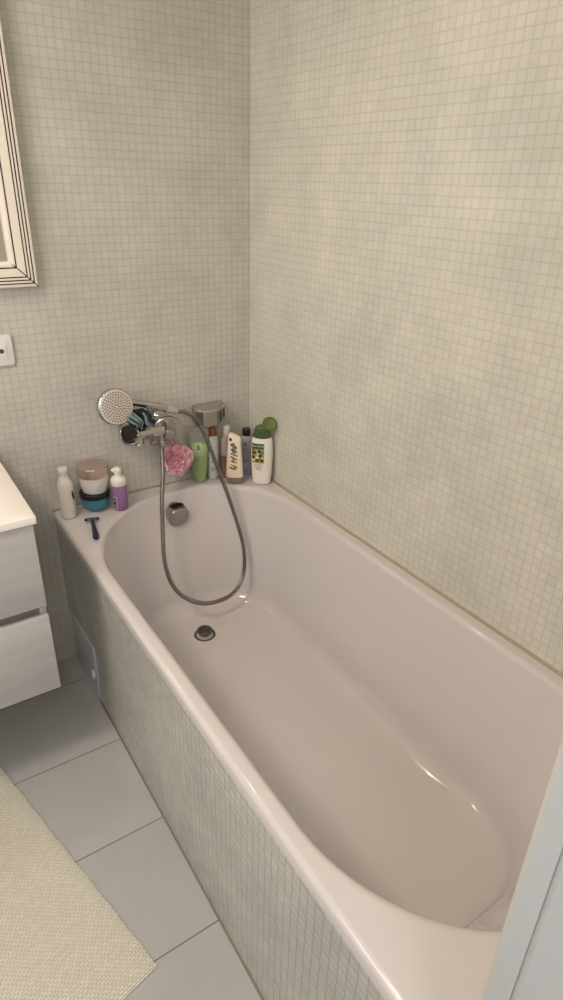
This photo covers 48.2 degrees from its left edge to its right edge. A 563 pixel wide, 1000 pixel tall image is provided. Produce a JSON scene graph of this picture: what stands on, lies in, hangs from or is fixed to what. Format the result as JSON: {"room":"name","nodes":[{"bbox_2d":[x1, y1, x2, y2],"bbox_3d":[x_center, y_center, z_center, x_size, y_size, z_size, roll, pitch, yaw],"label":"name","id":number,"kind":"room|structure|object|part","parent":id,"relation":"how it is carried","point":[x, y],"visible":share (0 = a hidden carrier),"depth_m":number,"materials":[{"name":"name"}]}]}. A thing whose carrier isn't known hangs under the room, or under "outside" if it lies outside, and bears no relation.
{"room":"bathroom","nodes":[
{"label":"bathroom","id":0,"kind":"room"},
{"bbox_2d":[0,0,249,660],"bbox_3d":[-1.028,-0.481,1.550,2.350,2.450,0.100,-15,31,-30],"label":"wall","id":1,"kind":"structure","parent":0,"point":[132,117],"depth_m":1.78,"materials":[{"name":"tile"}]},
{"bbox_2d":[0,334,14,366],"bbox_3d":[-0.787,-0.398,1.696,0.124,0.084,0.013,-15,31,-30],"label":"power outlet","id":2,"kind":"object","parent":1,"relation":"attached to","point":[7,358],"visible":1,"depth_m":1.72,"materials":[{"name":"white plastic"}]},
{"bbox_2d":[0,18,38,288],"bbox_3d":[-0.944,-0.833,1.335,0.718,0.765,0.036,-15,31,-30],"label":"wall mirror","id":3,"kind":"object","parent":1,"relation":"attached to","point":[17,260],"visible":1,"depth_m":1.57,"materials":[{"name":"beige paint"}]},
{"bbox_3d":[-0.949,-0.837,1.342,0.604,0.651,0.004,-15,31,-30],"label":"glass","id":4,"kind":"part","parent":3,"relation":"part of","materials":[{"name":"white mirror"}]},
{"bbox_2d":[0,525,60,708],"bbox_3d":[-1.014,0.260,1.544,0.729,0.490,0.496,-15,31,-30],"label":"bathroom vanity","id":5,"kind":"object","parent":1,"relation":"attached to","point":[28,663],"visible":0.85,"depth_m":1.53,"materials":[{"name":"white lacquer"}]},
{"bbox_2d":[0,462,36,531],"bbox_3d":[-1.005,0.033,1.426,0.745,0.020,0.506,-15,31,-30],"label":"washbasin","id":6,"kind":"object","parent":5,"relation":"in","point":[15,512],"visible":1,"depth_m":1.46,"materials":[{"name":"white ceramic"}]},
{"bbox_3d":[-0.879,0.236,1.310,0.729,0.227,0.020,-15,31,-30],"label":"drawer","id":7,"kind":"part","parent":5,"relation":"part of","materials":[{"name":"white wood"}]},
{"bbox_3d":[-0.886,0.467,1.426,0.729,0.231,0.020,-15,31,-30],"label":"drawer","id":8,"kind":"part","parent":5,"relation":"part of","materials":[{"name":"white wood"}]},
{"bbox_2d":[52,474,206,510],"bbox_3d":[-0.423,-0.049,2.157,0.716,0.006,0.005,-15,31,-30],"label":"trim","id":9,"kind":"structure","parent":1,"relation":"attached to","point":[206,474],"depth_m":2.14,"materials":[{"name":"beige"}]},
{"bbox_2d":[118,406,181,449],"bbox_3d":[-0.422,-0.230,1.983,0.197,0.161,0.121,-15,31,-30],"label":"mixer","id":10,"kind":"object","parent":1,"relation":"attached to","point":[129,435],"visible":0.87,"depth_m":1.96,"materials":[{"name":"silver metal"}]},
{"bbox_2d":[96,388,178,425],"bbox_3d":[-0.437,-0.295,1.911,0.263,0.116,0.055,-20,34,-37],"label":"shower","id":11,"kind":"object","parent":10,"relation":"on","point":[114,405],"visible":0.99,"depth_m":1.86,"materials":[{"name":"silver metal"}]},
{"bbox_3d":[-0.428,-0.291,1.928,0.161,0.066,0.035,-15,31,-30],"label":"handle","id":12,"kind":"part","parent":11,"relation":"part of","materials":[{"name":"silver metal"}]},
{"bbox_3d":[-0.445,-0.182,1.958,0.036,0.036,0.040,-15,31,-30],"label":"spout","id":13,"kind":"part","parent":10,"relation":"part of","materials":[{"name":"silver metal"}]},
{"bbox_2d":[126,408,155,429],"bbox_3d":[-0.429,-0.246,1.913,0.095,0.064,0.056,-15,31,-30],"label":"scrunchie","id":14,"kind":"object","parent":10,"relation":"on","point":[140,418],"visible":1,"depth_m":1.90,"materials":[{"name":"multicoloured fabric"}]},
{"bbox_3d":[-0.401,-0.184,1.965,0.026,0.034,0.035,-15,31,-30],"label":"diverter knob","id":15,"kind":"part","parent":10,"relation":"part of","materials":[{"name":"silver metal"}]},
{"bbox_2d":[157,436,165,449],"bbox_3d":[-0.384,-0.186,2.011,0.026,0.059,0.028,-15,31,-30],"label":"outlet","id":16,"kind":"object","parent":10,"relation":"attached to","point":[161,439],"depth_m":2.00,"materials":[{"name":"silver metal"}]},
{"bbox_3d":[-0.365,-0.251,1.986,0.096,0.037,0.044,-9,29,-21],"label":"lever","id":17,"kind":"part","parent":10,"relation":"part of","materials":[{"name":"silver metal"}]},
{"bbox_2d":[164,440,193,476],"bbox_3d":[-0.344,-0.159,2.083,0.114,0.176,0.097,-15,31,-30],"label":"loofah","id":18,"kind":"object","parent":10,"relation":"hanging from","point":[178,459],"visible":0.98,"depth_m":2.07,"materials":[{"name":"pink plastic"}]},
{"bbox_2d":[159,409,246,605],"bbox_3d":[-0.276,0.032,2.066,0.308,0.631,0.223,-15,31,-30],"label":"shower hose","id":19,"kind":"object","parent":10,"relation":"attached to","point":[178,592],"visible":1,"depth_m":2.06,"materials":[{"name":"silver metal"}]},
{"bbox_2d":[191,400,224,426],"bbox_3d":[-0.237,-0.290,2.117,0.126,0.059,0.081,-15,31,-30],"label":"wall holder","id":20,"kind":"object","parent":1,"relation":"attached to","point":[212,413],"visible":0.96,"depth_m":2.09,"materials":[{"name":"grey plastic"}]},
{"bbox_3d":[-0.236,-0.312,2.106,0.126,0.008,0.081,-15,31,-30],"label":"lid","id":21,"kind":"part","parent":20,"relation":"part of","materials":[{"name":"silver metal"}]},
{"bbox_2d":[0,655,260,999],"bbox_3d":[-0.206,1.258,0.978,2.350,0.100,3.200,-15,31,-30],"label":"floor","id":22,"kind":"structure","parent":0,"point":[60,747],"depth_m":1.64,"materials":[{"name":"tile"}]},
{"bbox_2d":[0,767,157,999],"bbox_3d":[-0.768,0.950,1.437,0.860,0.009,0.552,24,34,37],"label":"bath mat","id":23,"kind":"object","parent":22,"relation":"on","point":[61,939],"visible":1,"depth_m":1.42,"materials":[{"name":"beige fabric"}]},
{"bbox_2d":[53,474,562,999],"bbox_3d":[0.041,0.474,1.630,0.721,0.432,1.697,-15,31,-30],"label":"bathtub","id":24,"kind":"object","parent":22,"relation":"on","point":[399,751],"visible":0.88,"depth_m":1.63,"materials":[{"name":"white ceramic"}]},
{"bbox_2d":[57,466,75,518],"bbox_3d":[-0.655,-0.022,1.911,0.047,0.165,0.041,-6,28,-14],"label":"bottle","id":25,"kind":"object","parent":24,"relation":"on","point":[65,489],"visible":1,"depth_m":1.90,"materials":[{"name":"beige plastic"}]},
{"bbox_2d":[84,517,98,539],"bbox_3d":[-0.562,0.083,1.872,0.044,0.019,0.126,-7,28,-16],"label":"razor","id":26,"kind":"object","parent":24,"relation":"on","point":[95,534],"visible":1,"depth_m":1.86,"materials":[{"name":"blue plastic"}]},
{"bbox_3d":[-0.553,0.086,1.866,0.018,0.019,0.107,-7,28,-17],"label":"handle","id":27,"kind":"part","parent":26,"relation":"part of","materials":[{"name":"blue plastic"}]},
{"bbox_2d":[79,487,109,510],"bbox_3d":[-0.589,-0.004,1.992,0.094,0.062,0.094,-15,31,-30],"label":"jar","id":28,"kind":"object","parent":24,"relation":"on","point":[98,502],"visible":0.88,"depth_m":1.96,"materials":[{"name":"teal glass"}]},
{"bbox_2d":[76,459,108,494],"bbox_3d":[-0.585,-0.070,1.959,0.095,0.087,0.095,-15,31,-30],"label":"jar","id":29,"kind":"object","parent":28,"relation":"on","point":[93,474],"visible":1,"depth_m":1.93,"materials":[{"name":"white plastic"}]},
{"bbox_3d":[-0.584,-0.094,1.947,0.095,0.033,0.095,-15,31,-30],"label":"lid","id":30,"kind":"part","parent":29,"relation":"part of","materials":[{"name":"pink plastic"}]},
{"bbox_3d":[-0.585,-0.056,1.966,0.091,0.054,0.091,-15,31,-30],"label":"glass","id":31,"kind":"part","parent":29,"relation":"part of","materials":[{"name":"white"}]},
{"bbox_3d":[-0.588,-0.024,1.982,0.094,0.017,0.094,-15,31,-30],"label":"lid","id":32,"kind":"part","parent":28,"relation":"part of","materials":[{"name":"black plastic"}]},
{"bbox_3d":[-0.589,0.004,1.996,0.090,0.045,0.090,-15,31,-30],"label":"glass","id":33,"kind":"part","parent":28,"relation":"part of","materials":[{"name":"blue"}]},
{"bbox_2d":[110,466,128,510],"bbox_3d":[-0.511,-0.038,1.978,0.049,0.140,0.049,2,27,1],"label":"pump bottle","id":34,"kind":"object","parent":24,"relation":"on","point":[118,481],"visible":1,"depth_m":1.96,"materials":[{"name":"purple plastic"}]},
{"bbox_3d":[-0.351,0.049,2.119,0.070,0.074,0.052,-15,31,-30],"label":"overflow knob","id":35,"kind":"part","parent":24,"relation":"part of","materials":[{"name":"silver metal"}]},
{"bbox_2d":[187,428,208,482],"bbox_3d":[-0.284,-0.155,2.162,0.072,0.196,0.040,-2,27,-6],"label":"tube","id":36,"kind":"object","parent":24,"relation":"on","point":[197,444],"visible":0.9,"depth_m":2.15,"materials":[{"name":"green plastic"}]},
{"bbox_2d":[193,443,203,452],"bbox_3d":[-0.282,-0.176,2.137,0.036,0.035,0.006,-2,27,-6],"label":"print","id":37,"kind":"object","parent":36,"relation":"on","point":[197,447],"depth_m":2.14,"materials":[{"name":"green"}]},
{"bbox_2d":[207,426,218,478],"bbox_3d":[-0.239,-0.173,2.186,0.042,0.208,0.038,-3,27,-8],"label":"bottle","id":38,"kind":"object","parent":24,"relation":"on","point":[212,473],"visible":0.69,"depth_m":2.18,"materials":[{"name":"grey plastic"}]},
{"bbox_2d":[221,424,229,477],"bbox_3d":[-0.192,-0.170,2.201,0.043,0.192,0.033,-3,27,-8],"label":"shampoo bottle","id":39,"kind":"object","parent":24,"relation":"on","point":[226,427],"visible":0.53,"depth_m":2.18,"materials":[{"name":"white plastic"}]},
{"bbox_2d":[226,432,242,483],"bbox_3d":[-0.161,-0.145,2.161,0.060,0.184,0.037,2,27,0],"label":"lotion bottle","id":40,"kind":"object","parent":24,"relation":"on","point":[234,465],"visible":1,"depth_m":2.15,"materials":[{"name":"beige plastic"}]},
{"bbox_2d":[229,456,236,469],"bbox_3d":[-0.165,-0.126,2.151,0.032,0.050,0.002,3,27,2],"label":"print","id":41,"kind":"object","parent":40,"relation":"attached to","point":[232,459],"depth_m":2.15,"materials":[{"name":"brown"}]},
{"bbox_2d":[230,443,236,456],"bbox_3d":[-0.161,-0.170,2.131,0.024,0.049,0.003,2,27,0],"label":"print","id":42,"kind":"object","parent":40,"relation":"on","point":[233,446],"depth_m":2.13,"materials":[{"name":"grey"}]},
{"bbox_2d":[241,427,252,473],"bbox_3d":[-0.124,-0.175,2.238,0.052,0.171,0.036,0,27,-4],"label":"wash bottle","id":43,"kind":"object","parent":24,"relation":"on","point":[246,438],"visible":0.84,"depth_m":2.22,"materials":[{"name":"grey plastic"}]},
{"bbox_2d":[251,417,275,483],"bbox_3d":[-0.061,-0.168,2.151,0.085,0.240,0.050,3,27,3],"label":"bottle","id":44,"kind":"object","parent":24,"relation":"on","point":[262,443],"visible":1,"depth_m":2.13,"materials":[{"name":"white plastic"}]},
{"bbox_2d":[252,449,263,461],"bbox_3d":[-0.081,-0.152,2.139,0.042,0.047,0.010,3,27,3],"label":"picture","id":45,"kind":"object","parent":44,"relation":"on","point":[257,454],"depth_m":2.14,"materials":[{"name":"multicoloured paper"}]},
{"bbox_3d":[-0.040,-0.253,2.099,0.047,0.041,0.036,3,27,3],"label":"flip lid","id":46,"kind":"part","parent":44,"relation":"part of","materials":[{"name":"green plastic"}]},
{"bbox_2d":[56,524,384,999],"bbox_3d":[-0.247,0.627,1.496,0.024,0.559,1.700,-15,31,-30],"label":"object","id":47,"kind":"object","parent":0,"point":[289,946],"depth_m":1.33,"materials":[{"name":"tile"}]},
{"bbox_2d":[68,608,101,701],"bbox_3d":[-0.654,0.510,2.084,0.013,0.216,0.252,-15,31,-30],"label":"access panel","id":48,"kind":"object","parent":47,"relation":"attached to","point":[84,650],"visible":1,"depth_m":2.07,"materials":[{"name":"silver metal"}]},
{"bbox_3d":[-0.651,0.509,2.087,0.004,0.194,0.228,-15,31,-30],"label":"door","id":49,"kind":"part","parent":48,"relation":"part of","materials":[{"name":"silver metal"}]},
{"bbox_2d":[100,702,263,999],"bbox_3d":[-0.191,0.932,1.515,0.007,0.002,1.430,-15,31,-30],"label":"trim","id":50,"kind":"structure","parent":47,"relation":"attached to","point":[127,750],"depth_m":1.55,"materials":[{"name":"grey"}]},
{"bbox_2d":[249,0,562,673],"bbox_3d":[0.792,-0.118,0.933,0.100,2.450,3.100,-15,31,-30],"label":"wall","id":51,"kind":"structure","parent":0,"point":[406,336],"depth_m":1.46,"materials":[{"name":"tile"}]},
{"bbox_2d":[271,478,562,677],"bbox_3d":[0.345,0.196,1.712,0.006,0.007,1.699,-15,31,-30],"label":"trim","id":52,"kind":"structure","parent":51,"relation":"attached to","point":[520,647],"depth_m":1.64,"materials":[{"name":"beige"}]},
{"bbox_3d":[-0.031,0.220,0.213,2.150,2.450,0.120,-15,31,-30],"label":"wall","id":53,"kind":"structure","parent":0,"visible":0},
{"bbox_2d":[481,737,562,999],"bbox_3d":[0.220,0.304,0.450,0.016,2.100,0.111,-15,31,-30],"label":"trim","id":54,"kind":"structure","parent":53,"relation":"attached to","point":[527,964],"depth_m":0.48,"materials":[{"name":"grey paint"}]}
]}

